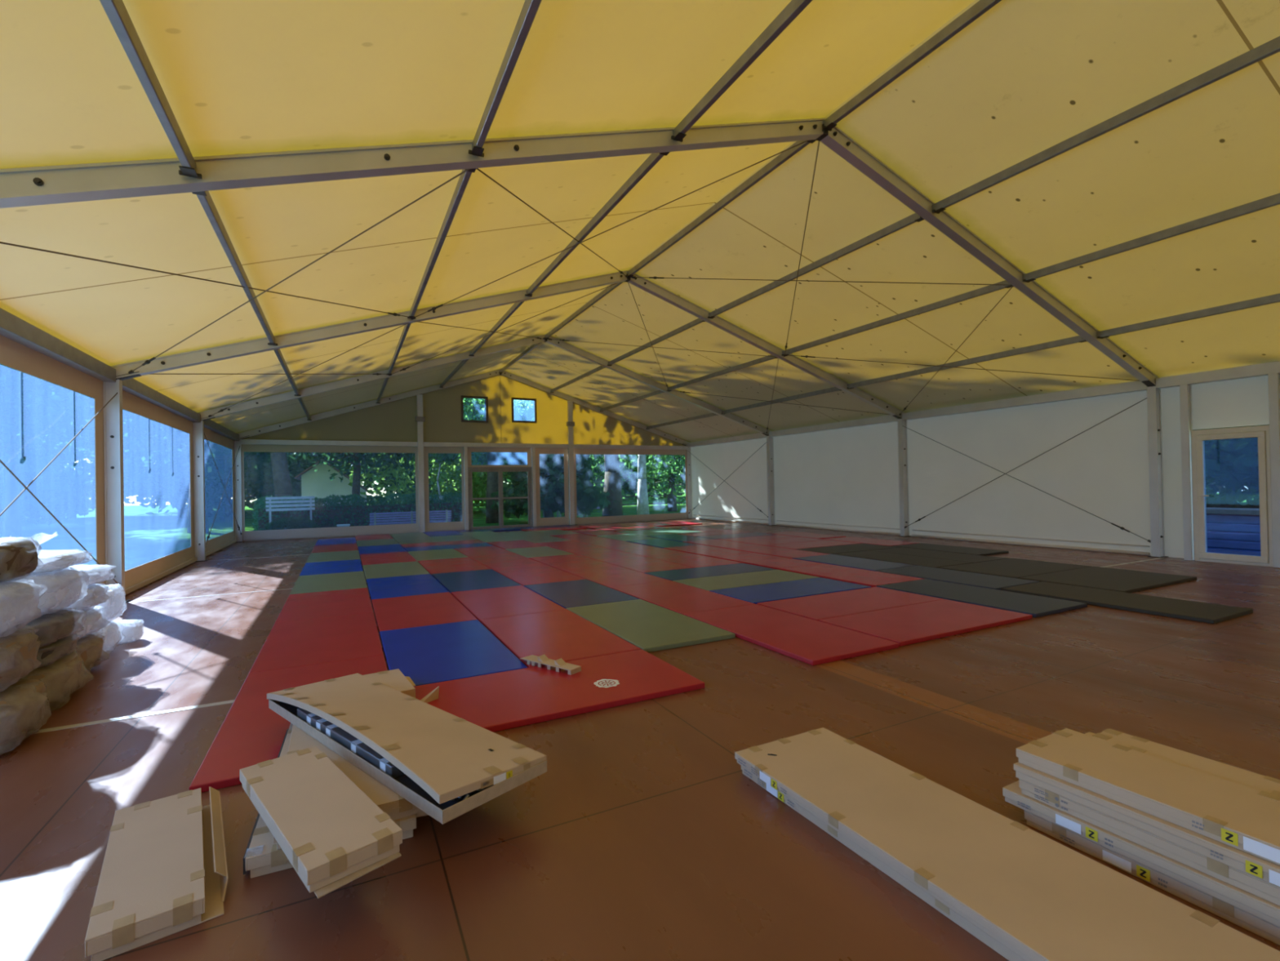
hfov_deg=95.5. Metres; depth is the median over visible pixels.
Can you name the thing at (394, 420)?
wall
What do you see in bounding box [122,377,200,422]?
beam
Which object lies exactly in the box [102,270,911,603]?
frame
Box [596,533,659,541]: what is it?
mat
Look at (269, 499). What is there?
garden bench
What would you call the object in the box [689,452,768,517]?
cable
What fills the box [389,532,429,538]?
mat
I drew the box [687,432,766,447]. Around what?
beam
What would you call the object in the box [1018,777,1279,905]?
carton
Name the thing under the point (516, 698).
mat
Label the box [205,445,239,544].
cable
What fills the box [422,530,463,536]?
mat
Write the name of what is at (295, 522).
shrub
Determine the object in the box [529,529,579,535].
mat
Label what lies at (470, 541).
mat
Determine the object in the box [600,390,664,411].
purlin
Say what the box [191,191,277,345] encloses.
purlin
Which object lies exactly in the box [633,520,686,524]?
mat
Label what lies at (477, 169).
cable
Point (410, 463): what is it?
tree
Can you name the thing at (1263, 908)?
carton
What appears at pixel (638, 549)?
mat
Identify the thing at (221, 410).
cable
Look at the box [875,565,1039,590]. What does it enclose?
mat
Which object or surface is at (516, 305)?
purlin
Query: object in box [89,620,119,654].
wrapped bundle
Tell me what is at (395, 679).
carton
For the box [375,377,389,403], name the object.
purlin
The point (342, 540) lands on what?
mat
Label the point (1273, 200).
purlin
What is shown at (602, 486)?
tree
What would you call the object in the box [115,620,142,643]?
wrapped bundle
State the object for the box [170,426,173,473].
strap
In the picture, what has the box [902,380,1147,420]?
beam
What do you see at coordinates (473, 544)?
mat
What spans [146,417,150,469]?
strap
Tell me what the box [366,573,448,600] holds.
mat
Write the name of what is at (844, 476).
wall
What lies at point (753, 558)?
mat
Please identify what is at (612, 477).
tree
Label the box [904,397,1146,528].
cable
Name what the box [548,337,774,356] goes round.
cable
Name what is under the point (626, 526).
mat
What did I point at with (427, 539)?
mat
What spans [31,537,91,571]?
wrapped bundle
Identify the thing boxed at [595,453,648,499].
tree
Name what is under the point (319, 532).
window
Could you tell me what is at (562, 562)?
mat
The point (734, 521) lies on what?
baseboard
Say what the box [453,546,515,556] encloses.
mat
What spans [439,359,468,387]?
purlin
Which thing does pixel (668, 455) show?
tree
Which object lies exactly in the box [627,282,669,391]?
cable
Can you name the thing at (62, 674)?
wrapped bundle
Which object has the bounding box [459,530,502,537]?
mat
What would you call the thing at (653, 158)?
purlin
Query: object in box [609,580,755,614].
mat
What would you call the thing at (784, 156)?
purlin
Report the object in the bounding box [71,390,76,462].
strap
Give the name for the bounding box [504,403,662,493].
tree
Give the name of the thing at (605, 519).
window
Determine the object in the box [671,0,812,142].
purlin
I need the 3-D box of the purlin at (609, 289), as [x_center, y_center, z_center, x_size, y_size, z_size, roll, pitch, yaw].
[-1.375,-3.823,13.189,0.120,0.108,4.900,-1,0,-27]
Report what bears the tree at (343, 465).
on the ground
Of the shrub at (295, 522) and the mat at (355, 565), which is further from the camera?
the shrub at (295, 522)
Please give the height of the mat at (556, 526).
0.040 m
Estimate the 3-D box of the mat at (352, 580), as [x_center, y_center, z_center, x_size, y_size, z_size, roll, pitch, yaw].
[-4.642,1.532,8.725,0.934,0.040,1.874,-1,0,-27]
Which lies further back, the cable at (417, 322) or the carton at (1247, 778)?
the cable at (417, 322)
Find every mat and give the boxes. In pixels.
[189,654,387,792]
[248,612,383,672]
[275,587,373,622]
[288,570,367,595]
[299,559,363,575]
[306,550,359,562]
[311,542,358,552]
[315,537,355,545]
[355,533,393,541]
[356,538,399,546]
[357,544,406,554]
[360,551,416,564]
[362,560,430,580]
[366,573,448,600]
[371,591,477,633]
[379,619,527,686]
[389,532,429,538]
[394,536,439,544]
[400,539,485,548]
[404,542,494,551]
[408,548,467,561]
[413,648,704,732]
[417,556,490,574]
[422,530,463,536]
[431,534,476,542]
[431,568,521,592]
[450,585,565,621]
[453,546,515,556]
[454,527,519,533]
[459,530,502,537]
[469,553,543,568]
[471,534,520,542]
[480,608,640,667]
[486,539,544,549]
[492,564,585,585]
[499,531,547,537]
[505,546,574,558]
[513,524,575,530]
[515,535,569,542]
[521,526,586,531]
[523,578,639,608]
[528,554,613,570]
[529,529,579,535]
[535,540,600,550]
[551,533,606,540]
[562,546,640,559]
[562,564,669,587]
[565,599,735,652]
[573,529,627,536]
[573,537,640,546]
[578,523,640,528]
[589,524,653,529]
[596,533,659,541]
[596,555,693,573]
[600,525,668,531]
[603,544,684,555]
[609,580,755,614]
[617,529,673,536]
[626,538,699,548]
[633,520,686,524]
[641,521,702,526]
[644,552,742,567]
[644,563,776,580]
[645,533,712,542]
[646,528,705,533]
[664,544,751,556]
[670,526,732,532]
[672,568,817,591]
[680,529,751,536]
[682,538,763,548]
[684,604,898,665]
[698,532,775,538]
[709,577,871,604]
[712,552,821,569]
[717,534,799,542]
[729,545,830,558]
[738,537,827,545]
[756,586,943,621]
[767,531,845,538]
[767,539,862,549]
[778,563,923,586]
[791,554,916,570]
[797,542,900,554]
[818,599,1032,646]
[823,536,917,546]
[833,550,973,568]
[870,546,1008,562]
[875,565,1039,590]
[876,578,1087,617]
[891,542,1008,555]
[938,558,1091,578]
[1000,581,1253,623]
[1018,566,1196,592]
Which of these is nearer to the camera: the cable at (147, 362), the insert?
the insert
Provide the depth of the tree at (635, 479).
71.11 m
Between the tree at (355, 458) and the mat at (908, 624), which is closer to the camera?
the mat at (908, 624)
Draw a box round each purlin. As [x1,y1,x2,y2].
[99,0,202,178]
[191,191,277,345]
[274,348,300,395]
[297,397,311,420]
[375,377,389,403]
[387,323,410,374]
[407,168,475,319]
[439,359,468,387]
[468,0,542,157]
[468,300,526,355]
[498,342,542,373]
[524,151,670,296]
[545,281,623,339]
[550,365,604,392]
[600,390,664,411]
[607,318,705,365]
[626,139,815,277]
[645,413,718,429]
[666,354,777,391]
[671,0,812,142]
[707,213,924,318]
[721,386,841,413]
[782,280,1013,355]
[822,0,1001,131]
[846,335,1086,388]
[932,35,1279,213]
[1022,192,1279,282]
[1096,293,1279,338]
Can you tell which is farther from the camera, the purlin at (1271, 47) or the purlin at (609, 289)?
the purlin at (609, 289)
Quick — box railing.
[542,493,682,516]
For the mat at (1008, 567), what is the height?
0.040 m
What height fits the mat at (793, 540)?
0.040 m
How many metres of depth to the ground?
27.91 m
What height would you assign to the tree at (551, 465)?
6.481 m
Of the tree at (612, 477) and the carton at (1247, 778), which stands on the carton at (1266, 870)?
the carton at (1247, 778)
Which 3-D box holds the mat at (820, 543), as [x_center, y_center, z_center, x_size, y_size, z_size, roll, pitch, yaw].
[3.752,1.397,12.571,1.884,0.040,0.934,-1,0,-27]
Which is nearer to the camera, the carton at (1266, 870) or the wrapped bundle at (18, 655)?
the carton at (1266, 870)
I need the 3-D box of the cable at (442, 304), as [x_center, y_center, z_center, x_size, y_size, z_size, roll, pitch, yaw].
[-0.825,-3.193,7.846,6.110,1.222,0.047,-1,0,25]
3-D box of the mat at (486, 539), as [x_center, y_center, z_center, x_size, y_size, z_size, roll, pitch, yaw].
[-3.840,1.565,15.544,0.949,0.040,1.894,-1,0,-27]
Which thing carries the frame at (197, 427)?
on the floor
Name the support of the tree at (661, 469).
on the ground
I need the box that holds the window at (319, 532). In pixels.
[240,444,418,541]
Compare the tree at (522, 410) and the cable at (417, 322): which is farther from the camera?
the tree at (522, 410)
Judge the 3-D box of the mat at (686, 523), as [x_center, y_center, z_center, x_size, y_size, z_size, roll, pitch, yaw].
[1.096,1.500,19.803,1.844,0.040,0.934,-1,0,-27]
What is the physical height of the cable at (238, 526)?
2.524 m
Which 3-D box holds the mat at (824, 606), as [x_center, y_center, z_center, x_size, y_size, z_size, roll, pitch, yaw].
[2.381,1.380,6.567,1.904,0.040,0.944,-1,0,-27]
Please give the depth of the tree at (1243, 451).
14.09 m
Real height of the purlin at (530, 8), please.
0.108 m
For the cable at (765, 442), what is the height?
2.524 m
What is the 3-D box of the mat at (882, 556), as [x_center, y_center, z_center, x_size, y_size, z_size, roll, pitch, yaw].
[4.481,1.365,10.097,0.934,0.040,2.104,-1,0,-27]
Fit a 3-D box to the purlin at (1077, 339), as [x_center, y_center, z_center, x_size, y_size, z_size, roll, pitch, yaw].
[5.925,-2.207,11.271,0.120,0.108,4.900,-1,0,-27]
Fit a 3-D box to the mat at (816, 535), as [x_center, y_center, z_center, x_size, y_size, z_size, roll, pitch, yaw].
[4.211,1.405,14.882,0.924,0.040,1.894,-1,0,-27]
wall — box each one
[244,374,684,445]
[690,375,1269,558]
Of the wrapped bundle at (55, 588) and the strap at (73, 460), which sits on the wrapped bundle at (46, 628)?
the wrapped bundle at (55, 588)
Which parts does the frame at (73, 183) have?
post, plate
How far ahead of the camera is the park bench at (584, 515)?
31.21 m
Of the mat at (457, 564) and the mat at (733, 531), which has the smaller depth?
the mat at (457, 564)
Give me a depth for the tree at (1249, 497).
27.64 m
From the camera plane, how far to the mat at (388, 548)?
13.25 m
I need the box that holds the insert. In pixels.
[520,654,581,675]
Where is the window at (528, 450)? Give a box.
[467,447,531,466]
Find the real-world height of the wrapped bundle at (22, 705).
0.359 m
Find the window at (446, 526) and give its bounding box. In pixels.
[423,446,464,532]
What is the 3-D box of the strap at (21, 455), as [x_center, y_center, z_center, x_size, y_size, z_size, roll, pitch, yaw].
[-5.984,-0.680,5.620,0.028,0.930,0.060,-1,0,-27]
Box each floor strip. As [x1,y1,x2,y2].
[22,557,1164,735]
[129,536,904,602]
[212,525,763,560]
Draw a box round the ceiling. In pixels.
[0,0,1279,442]
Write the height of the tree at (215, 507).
14.466 m
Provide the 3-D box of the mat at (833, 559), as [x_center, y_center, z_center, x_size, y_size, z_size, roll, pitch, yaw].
[3.546,1.381,9.783,0.944,0.040,1.814,-1,0,-27]
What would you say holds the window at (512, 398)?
in the wall at (394, 420)
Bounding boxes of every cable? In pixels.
[0,241,411,318]
[0,392,118,515]
[0,459,121,586]
[128,168,470,373]
[148,373,389,375]
[204,433,241,534]
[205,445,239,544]
[208,324,405,417]
[388,283,616,375]
[410,140,808,319]
[417,321,545,339]
[475,168,627,277]
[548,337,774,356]
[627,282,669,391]
[631,275,1009,285]
[671,390,889,414]
[688,442,765,513]
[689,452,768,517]
[766,358,778,433]
[783,141,819,356]
[785,355,1139,381]
[898,285,1013,415]
[902,425,1151,542]
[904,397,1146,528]
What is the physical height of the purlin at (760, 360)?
0.108 m
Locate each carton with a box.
[84,786,227,960]
[239,746,402,898]
[243,722,416,878]
[266,673,546,824]
[273,724,427,849]
[363,668,439,702]
[734,727,1279,960]
[741,765,1026,960]
[1002,780,1279,926]
[1013,731,1279,886]
[1016,728,1279,865]
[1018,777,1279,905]
[1024,809,1279,945]
[1092,728,1279,795]
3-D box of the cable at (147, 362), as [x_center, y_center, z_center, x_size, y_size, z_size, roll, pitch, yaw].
[-4.014,-2.000,6.200,5.910,1.116,0.048,-1,0,27]
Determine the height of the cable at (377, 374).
1.116 m
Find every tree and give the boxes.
[0,368,256,533]
[0,379,125,533]
[17,405,169,518]
[75,405,269,517]
[77,408,350,519]
[134,436,342,511]
[137,460,257,511]
[256,452,432,504]
[270,452,293,504]
[289,453,408,497]
[337,397,519,504]
[337,403,524,502]
[375,462,451,503]
[408,397,534,513]
[428,453,460,500]
[484,399,498,523]
[490,401,615,519]
[502,467,626,493]
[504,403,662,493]
[594,454,685,511]
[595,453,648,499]
[601,453,622,516]
[617,455,681,498]
[622,454,685,506]
[636,454,648,515]
[646,469,685,497]
[1193,424,1269,508]
[1205,442,1257,506]
[1205,457,1253,508]
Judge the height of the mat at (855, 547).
0.040 m
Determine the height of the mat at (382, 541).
0.040 m
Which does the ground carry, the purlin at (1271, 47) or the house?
the house
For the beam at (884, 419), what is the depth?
16.15 m
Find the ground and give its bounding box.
[0,491,1254,570]
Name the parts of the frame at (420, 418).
post, gable rail, gable post, door post, gable rail, door post, gable post, gable rail, post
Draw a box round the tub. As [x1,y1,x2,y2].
[336,524,350,526]
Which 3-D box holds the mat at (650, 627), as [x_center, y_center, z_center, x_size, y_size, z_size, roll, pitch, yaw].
[0.016,1.421,5.866,0.934,0.040,1.884,-1,0,-27]
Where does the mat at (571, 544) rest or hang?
on the floor
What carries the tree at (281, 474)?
on the ground
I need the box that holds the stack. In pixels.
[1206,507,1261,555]
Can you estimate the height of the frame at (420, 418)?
5.432 m
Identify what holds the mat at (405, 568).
on the floor
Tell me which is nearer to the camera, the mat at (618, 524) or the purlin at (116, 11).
the purlin at (116, 11)
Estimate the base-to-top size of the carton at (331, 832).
0.081 m
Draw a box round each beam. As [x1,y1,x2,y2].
[0,307,115,382]
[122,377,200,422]
[204,419,239,440]
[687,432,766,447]
[768,414,897,436]
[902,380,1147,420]
[1155,360,1279,388]
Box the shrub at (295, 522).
[262,516,322,529]
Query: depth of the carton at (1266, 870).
1.96 m
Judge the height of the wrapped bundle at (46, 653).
0.152 m
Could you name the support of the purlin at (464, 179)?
attached to the frame at (73, 183)
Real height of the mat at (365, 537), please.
0.040 m
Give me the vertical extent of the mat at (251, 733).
0.040 m
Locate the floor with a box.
[0,518,1279,960]
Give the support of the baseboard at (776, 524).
attached to the wall at (844, 476)
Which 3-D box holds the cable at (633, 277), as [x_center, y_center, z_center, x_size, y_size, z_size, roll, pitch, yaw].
[2.581,-3.301,9.585,6.027,1.179,0.048,-1,0,26]
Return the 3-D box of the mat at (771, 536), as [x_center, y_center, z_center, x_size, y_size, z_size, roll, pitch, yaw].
[2.912,1.425,14.219,1.884,0.040,0.834,-1,0,-27]
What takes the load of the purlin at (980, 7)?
attached to the frame at (73, 183)
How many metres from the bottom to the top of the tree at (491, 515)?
24.130 m
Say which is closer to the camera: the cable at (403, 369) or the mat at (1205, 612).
the mat at (1205, 612)
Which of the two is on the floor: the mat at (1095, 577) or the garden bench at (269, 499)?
the mat at (1095, 577)
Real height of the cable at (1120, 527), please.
2.494 m
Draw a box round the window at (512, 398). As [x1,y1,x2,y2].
[511,397,537,422]
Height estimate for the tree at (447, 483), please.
9.921 m
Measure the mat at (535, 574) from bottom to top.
0.040 m
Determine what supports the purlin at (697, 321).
attached to the frame at (113, 411)
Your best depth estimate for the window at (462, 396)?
19.46 m
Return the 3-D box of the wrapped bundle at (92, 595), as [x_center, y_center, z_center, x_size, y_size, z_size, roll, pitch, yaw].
[-4.622,0.918,4.423,0.861,0.206,0.536,-1,0,-27]
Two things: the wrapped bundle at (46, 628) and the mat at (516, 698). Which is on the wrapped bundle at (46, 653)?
the wrapped bundle at (46, 628)
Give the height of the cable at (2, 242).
1.116 m
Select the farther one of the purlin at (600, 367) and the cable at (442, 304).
the purlin at (600, 367)
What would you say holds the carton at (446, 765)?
on the carton at (395, 806)
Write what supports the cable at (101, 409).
attached to the frame at (73, 183)
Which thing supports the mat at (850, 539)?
on the floor
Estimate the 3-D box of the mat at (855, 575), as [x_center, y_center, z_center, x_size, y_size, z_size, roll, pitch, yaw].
[3.045,1.382,8.551,0.959,0.040,1.874,-1,0,-27]
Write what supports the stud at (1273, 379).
on the floor
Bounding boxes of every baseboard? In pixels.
[692,514,768,524]
[775,520,900,535]
[911,529,1150,555]
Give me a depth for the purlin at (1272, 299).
7.97 m
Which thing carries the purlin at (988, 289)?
attached to the frame at (73, 183)
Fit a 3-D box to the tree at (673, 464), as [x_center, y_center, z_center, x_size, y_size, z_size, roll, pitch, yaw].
[1.718,-6.246,35.735,15.111,16.313,12.883,-1,-1,39]
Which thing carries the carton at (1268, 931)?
on the floor
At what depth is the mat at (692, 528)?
17.27 m
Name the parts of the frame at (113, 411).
post, post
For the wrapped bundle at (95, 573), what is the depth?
4.54 m
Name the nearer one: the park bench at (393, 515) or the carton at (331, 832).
the carton at (331, 832)
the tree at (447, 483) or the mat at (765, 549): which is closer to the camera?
the mat at (765, 549)
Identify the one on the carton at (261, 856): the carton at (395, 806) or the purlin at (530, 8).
the carton at (395, 806)
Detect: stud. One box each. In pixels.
[1179,384,1194,559]
[1267,373,1279,567]
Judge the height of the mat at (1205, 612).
0.040 m
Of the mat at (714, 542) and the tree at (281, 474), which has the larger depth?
the tree at (281, 474)
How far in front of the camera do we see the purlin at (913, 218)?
8.86 m
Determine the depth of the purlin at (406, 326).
11.01 m
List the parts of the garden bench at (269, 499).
leg, leg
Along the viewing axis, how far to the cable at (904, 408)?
10.25 m
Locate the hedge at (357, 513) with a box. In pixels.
[251,491,462,530]
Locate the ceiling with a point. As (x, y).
(1024, 78)
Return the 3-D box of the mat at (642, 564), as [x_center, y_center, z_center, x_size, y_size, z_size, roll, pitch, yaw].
[0.045,1.451,10.045,0.944,0.040,1.864,-1,0,-27]
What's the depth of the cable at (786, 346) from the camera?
8.35 m
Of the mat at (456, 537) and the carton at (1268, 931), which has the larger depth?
the mat at (456, 537)
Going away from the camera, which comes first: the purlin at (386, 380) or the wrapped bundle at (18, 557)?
the wrapped bundle at (18, 557)
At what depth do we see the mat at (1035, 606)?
6.61 m
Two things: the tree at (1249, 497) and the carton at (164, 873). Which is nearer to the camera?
the carton at (164, 873)
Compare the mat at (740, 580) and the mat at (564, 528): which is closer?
the mat at (740, 580)
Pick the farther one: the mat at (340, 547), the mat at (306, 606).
the mat at (340, 547)
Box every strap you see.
[17,371,25,457]
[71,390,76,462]
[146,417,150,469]
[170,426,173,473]
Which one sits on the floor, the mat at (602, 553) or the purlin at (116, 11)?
the mat at (602, 553)
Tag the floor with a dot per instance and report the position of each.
(643, 835)
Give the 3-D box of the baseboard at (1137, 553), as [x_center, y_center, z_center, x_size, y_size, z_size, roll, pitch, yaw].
[7.726,1.250,12.130,0.060,0.172,4.700,-1,0,-27]
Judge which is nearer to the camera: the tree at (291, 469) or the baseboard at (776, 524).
the baseboard at (776, 524)
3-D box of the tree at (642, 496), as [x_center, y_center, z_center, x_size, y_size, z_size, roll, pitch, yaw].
[-0.006,-6.644,30.007,13.054,17.084,13.461,-1,-1,35]
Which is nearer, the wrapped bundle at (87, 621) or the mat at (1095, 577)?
the wrapped bundle at (87, 621)
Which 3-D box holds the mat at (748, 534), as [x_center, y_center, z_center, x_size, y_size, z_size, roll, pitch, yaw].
[2.498,1.439,15.029,1.884,0.040,0.934,-1,0,-27]
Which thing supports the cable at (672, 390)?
attached to the frame at (197, 427)
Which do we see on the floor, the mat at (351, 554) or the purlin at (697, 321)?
the mat at (351, 554)
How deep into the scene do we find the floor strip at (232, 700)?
3.67 m
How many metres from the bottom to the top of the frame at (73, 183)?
5.432 m
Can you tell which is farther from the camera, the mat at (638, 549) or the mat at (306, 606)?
the mat at (638, 549)
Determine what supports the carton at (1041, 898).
on the carton at (1010, 955)
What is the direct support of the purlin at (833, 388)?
attached to the frame at (113, 411)
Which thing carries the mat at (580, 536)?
on the floor
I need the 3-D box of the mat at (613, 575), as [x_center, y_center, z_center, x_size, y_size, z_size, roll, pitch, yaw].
[-0.412,1.451,8.824,0.949,0.040,1.884,-1,0,-27]
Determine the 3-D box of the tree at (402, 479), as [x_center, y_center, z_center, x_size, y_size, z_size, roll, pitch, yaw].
[-15.491,-3.962,47.020,19.084,13.926,17.452,-1,0,-4]
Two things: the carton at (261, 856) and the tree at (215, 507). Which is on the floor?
the carton at (261, 856)
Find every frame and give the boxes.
[0,117,1168,557]
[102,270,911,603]
[192,333,776,561]
[234,368,692,542]
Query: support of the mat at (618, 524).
on the floor
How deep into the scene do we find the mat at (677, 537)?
14.69 m
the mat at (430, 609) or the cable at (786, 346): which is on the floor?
the mat at (430, 609)
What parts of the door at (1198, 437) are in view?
handle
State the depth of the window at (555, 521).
20.63 m
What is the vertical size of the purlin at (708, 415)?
0.108 m
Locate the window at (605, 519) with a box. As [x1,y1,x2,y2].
[573,448,688,524]
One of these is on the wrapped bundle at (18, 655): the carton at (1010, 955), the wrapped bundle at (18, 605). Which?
the wrapped bundle at (18, 605)
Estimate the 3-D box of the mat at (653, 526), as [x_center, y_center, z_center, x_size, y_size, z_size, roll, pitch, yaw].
[-0.155,1.512,18.087,1.894,0.040,0.934,-1,0,-27]
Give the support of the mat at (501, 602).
on the floor
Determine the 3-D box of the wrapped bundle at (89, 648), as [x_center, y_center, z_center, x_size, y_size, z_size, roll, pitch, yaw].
[-4.651,1.369,4.413,0.880,0.323,0.657,-1,0,-29]
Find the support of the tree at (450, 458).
on the ground
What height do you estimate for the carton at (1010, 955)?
0.049 m
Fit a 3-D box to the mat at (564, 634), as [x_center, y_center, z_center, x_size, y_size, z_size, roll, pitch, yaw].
[-0.821,1.434,5.410,0.949,0.040,1.794,-1,0,-27]
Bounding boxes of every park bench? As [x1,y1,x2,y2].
[368,510,451,525]
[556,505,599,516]
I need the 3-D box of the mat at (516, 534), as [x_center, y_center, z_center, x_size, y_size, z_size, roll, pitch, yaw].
[-3.392,1.566,16.783,0.944,0.040,1.894,-1,0,-27]
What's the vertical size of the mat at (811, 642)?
0.040 m
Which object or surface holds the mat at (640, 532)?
on the floor
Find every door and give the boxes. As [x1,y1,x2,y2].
[467,466,533,529]
[1191,425,1273,567]
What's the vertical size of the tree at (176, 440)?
18.431 m
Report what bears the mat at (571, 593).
on the floor
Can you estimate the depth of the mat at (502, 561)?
10.69 m
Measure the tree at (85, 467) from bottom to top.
17.992 m
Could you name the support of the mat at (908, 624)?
on the floor
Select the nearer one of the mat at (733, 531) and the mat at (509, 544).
the mat at (509, 544)
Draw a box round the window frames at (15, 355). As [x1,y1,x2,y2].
[0,334,236,595]
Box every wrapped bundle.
[0,537,38,581]
[0,581,36,637]
[0,630,36,692]
[0,679,47,754]
[4,568,87,616]
[8,608,75,646]
[13,653,82,710]
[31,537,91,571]
[34,634,73,666]
[54,584,105,612]
[59,564,114,585]
[64,632,102,676]
[67,607,102,640]
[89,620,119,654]
[90,583,123,622]
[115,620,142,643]
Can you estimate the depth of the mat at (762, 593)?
7.33 m
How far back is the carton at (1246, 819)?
2.06 m
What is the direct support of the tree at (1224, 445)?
on the ground
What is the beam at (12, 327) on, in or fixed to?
attached to the frame at (73, 183)
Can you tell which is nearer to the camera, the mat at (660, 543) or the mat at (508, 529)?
the mat at (660, 543)
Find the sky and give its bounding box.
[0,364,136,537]
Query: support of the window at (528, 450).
in the wall at (394, 420)
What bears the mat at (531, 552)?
on the floor
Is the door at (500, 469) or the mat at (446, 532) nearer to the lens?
the mat at (446, 532)
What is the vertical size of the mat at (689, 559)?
0.040 m
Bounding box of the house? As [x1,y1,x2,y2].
[294,458,371,506]
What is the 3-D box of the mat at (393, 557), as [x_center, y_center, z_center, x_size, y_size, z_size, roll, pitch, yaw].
[-5.063,1.561,11.625,0.929,0.040,1.964,-1,0,-27]
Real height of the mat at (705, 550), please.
0.040 m
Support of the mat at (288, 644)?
on the floor
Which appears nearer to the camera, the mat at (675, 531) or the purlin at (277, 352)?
the purlin at (277, 352)
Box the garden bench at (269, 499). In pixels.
[265,496,315,523]
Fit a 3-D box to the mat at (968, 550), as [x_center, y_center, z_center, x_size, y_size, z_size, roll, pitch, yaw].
[6.003,1.345,11.368,0.924,0.040,1.824,-1,0,-27]
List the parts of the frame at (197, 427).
post, post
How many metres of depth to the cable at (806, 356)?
10.99 m
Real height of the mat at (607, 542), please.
0.040 m
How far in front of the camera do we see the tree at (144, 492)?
37.85 m
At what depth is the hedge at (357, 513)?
21.29 m
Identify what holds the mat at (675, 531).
on the floor
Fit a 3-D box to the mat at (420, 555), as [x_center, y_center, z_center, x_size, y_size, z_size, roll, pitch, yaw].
[-4.217,1.548,12.069,0.949,0.040,1.884,-1,0,-27]
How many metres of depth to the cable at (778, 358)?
15.15 m
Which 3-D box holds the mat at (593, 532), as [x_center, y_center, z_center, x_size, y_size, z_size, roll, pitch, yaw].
[-1.185,1.523,16.843,0.959,0.040,1.894,-1,0,-27]
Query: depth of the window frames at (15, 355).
7.45 m
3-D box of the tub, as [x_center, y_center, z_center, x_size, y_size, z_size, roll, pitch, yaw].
[-9.401,1.694,18.432,0.380,0.600,0.280,-1,0,-27]
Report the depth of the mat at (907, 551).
10.37 m
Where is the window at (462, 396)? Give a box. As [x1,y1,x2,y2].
[461,395,488,422]
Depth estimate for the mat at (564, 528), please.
18.59 m
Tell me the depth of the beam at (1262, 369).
9.08 m
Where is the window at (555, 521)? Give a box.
[535,448,568,526]
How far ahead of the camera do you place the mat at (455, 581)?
8.53 m
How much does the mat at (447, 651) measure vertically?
0.040 m
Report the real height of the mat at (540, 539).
0.040 m
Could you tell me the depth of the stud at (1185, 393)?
9.45 m
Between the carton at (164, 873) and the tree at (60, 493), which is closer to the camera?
the carton at (164, 873)
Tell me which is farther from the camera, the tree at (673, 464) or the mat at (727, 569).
the tree at (673, 464)
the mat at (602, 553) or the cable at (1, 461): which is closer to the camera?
the cable at (1, 461)
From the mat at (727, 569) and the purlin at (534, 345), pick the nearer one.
the mat at (727, 569)
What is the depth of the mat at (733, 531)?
15.82 m
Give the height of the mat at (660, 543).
0.040 m
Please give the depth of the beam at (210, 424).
14.03 m
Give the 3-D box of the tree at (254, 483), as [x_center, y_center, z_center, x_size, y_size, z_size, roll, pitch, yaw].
[-25.650,-4.193,38.180,16.886,15.254,16.587,-1,0,24]
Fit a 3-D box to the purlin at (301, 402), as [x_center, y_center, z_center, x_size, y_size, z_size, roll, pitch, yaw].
[-8.682,-1.869,15.042,0.120,0.108,4.900,-1,0,-27]
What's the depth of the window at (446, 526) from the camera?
18.89 m

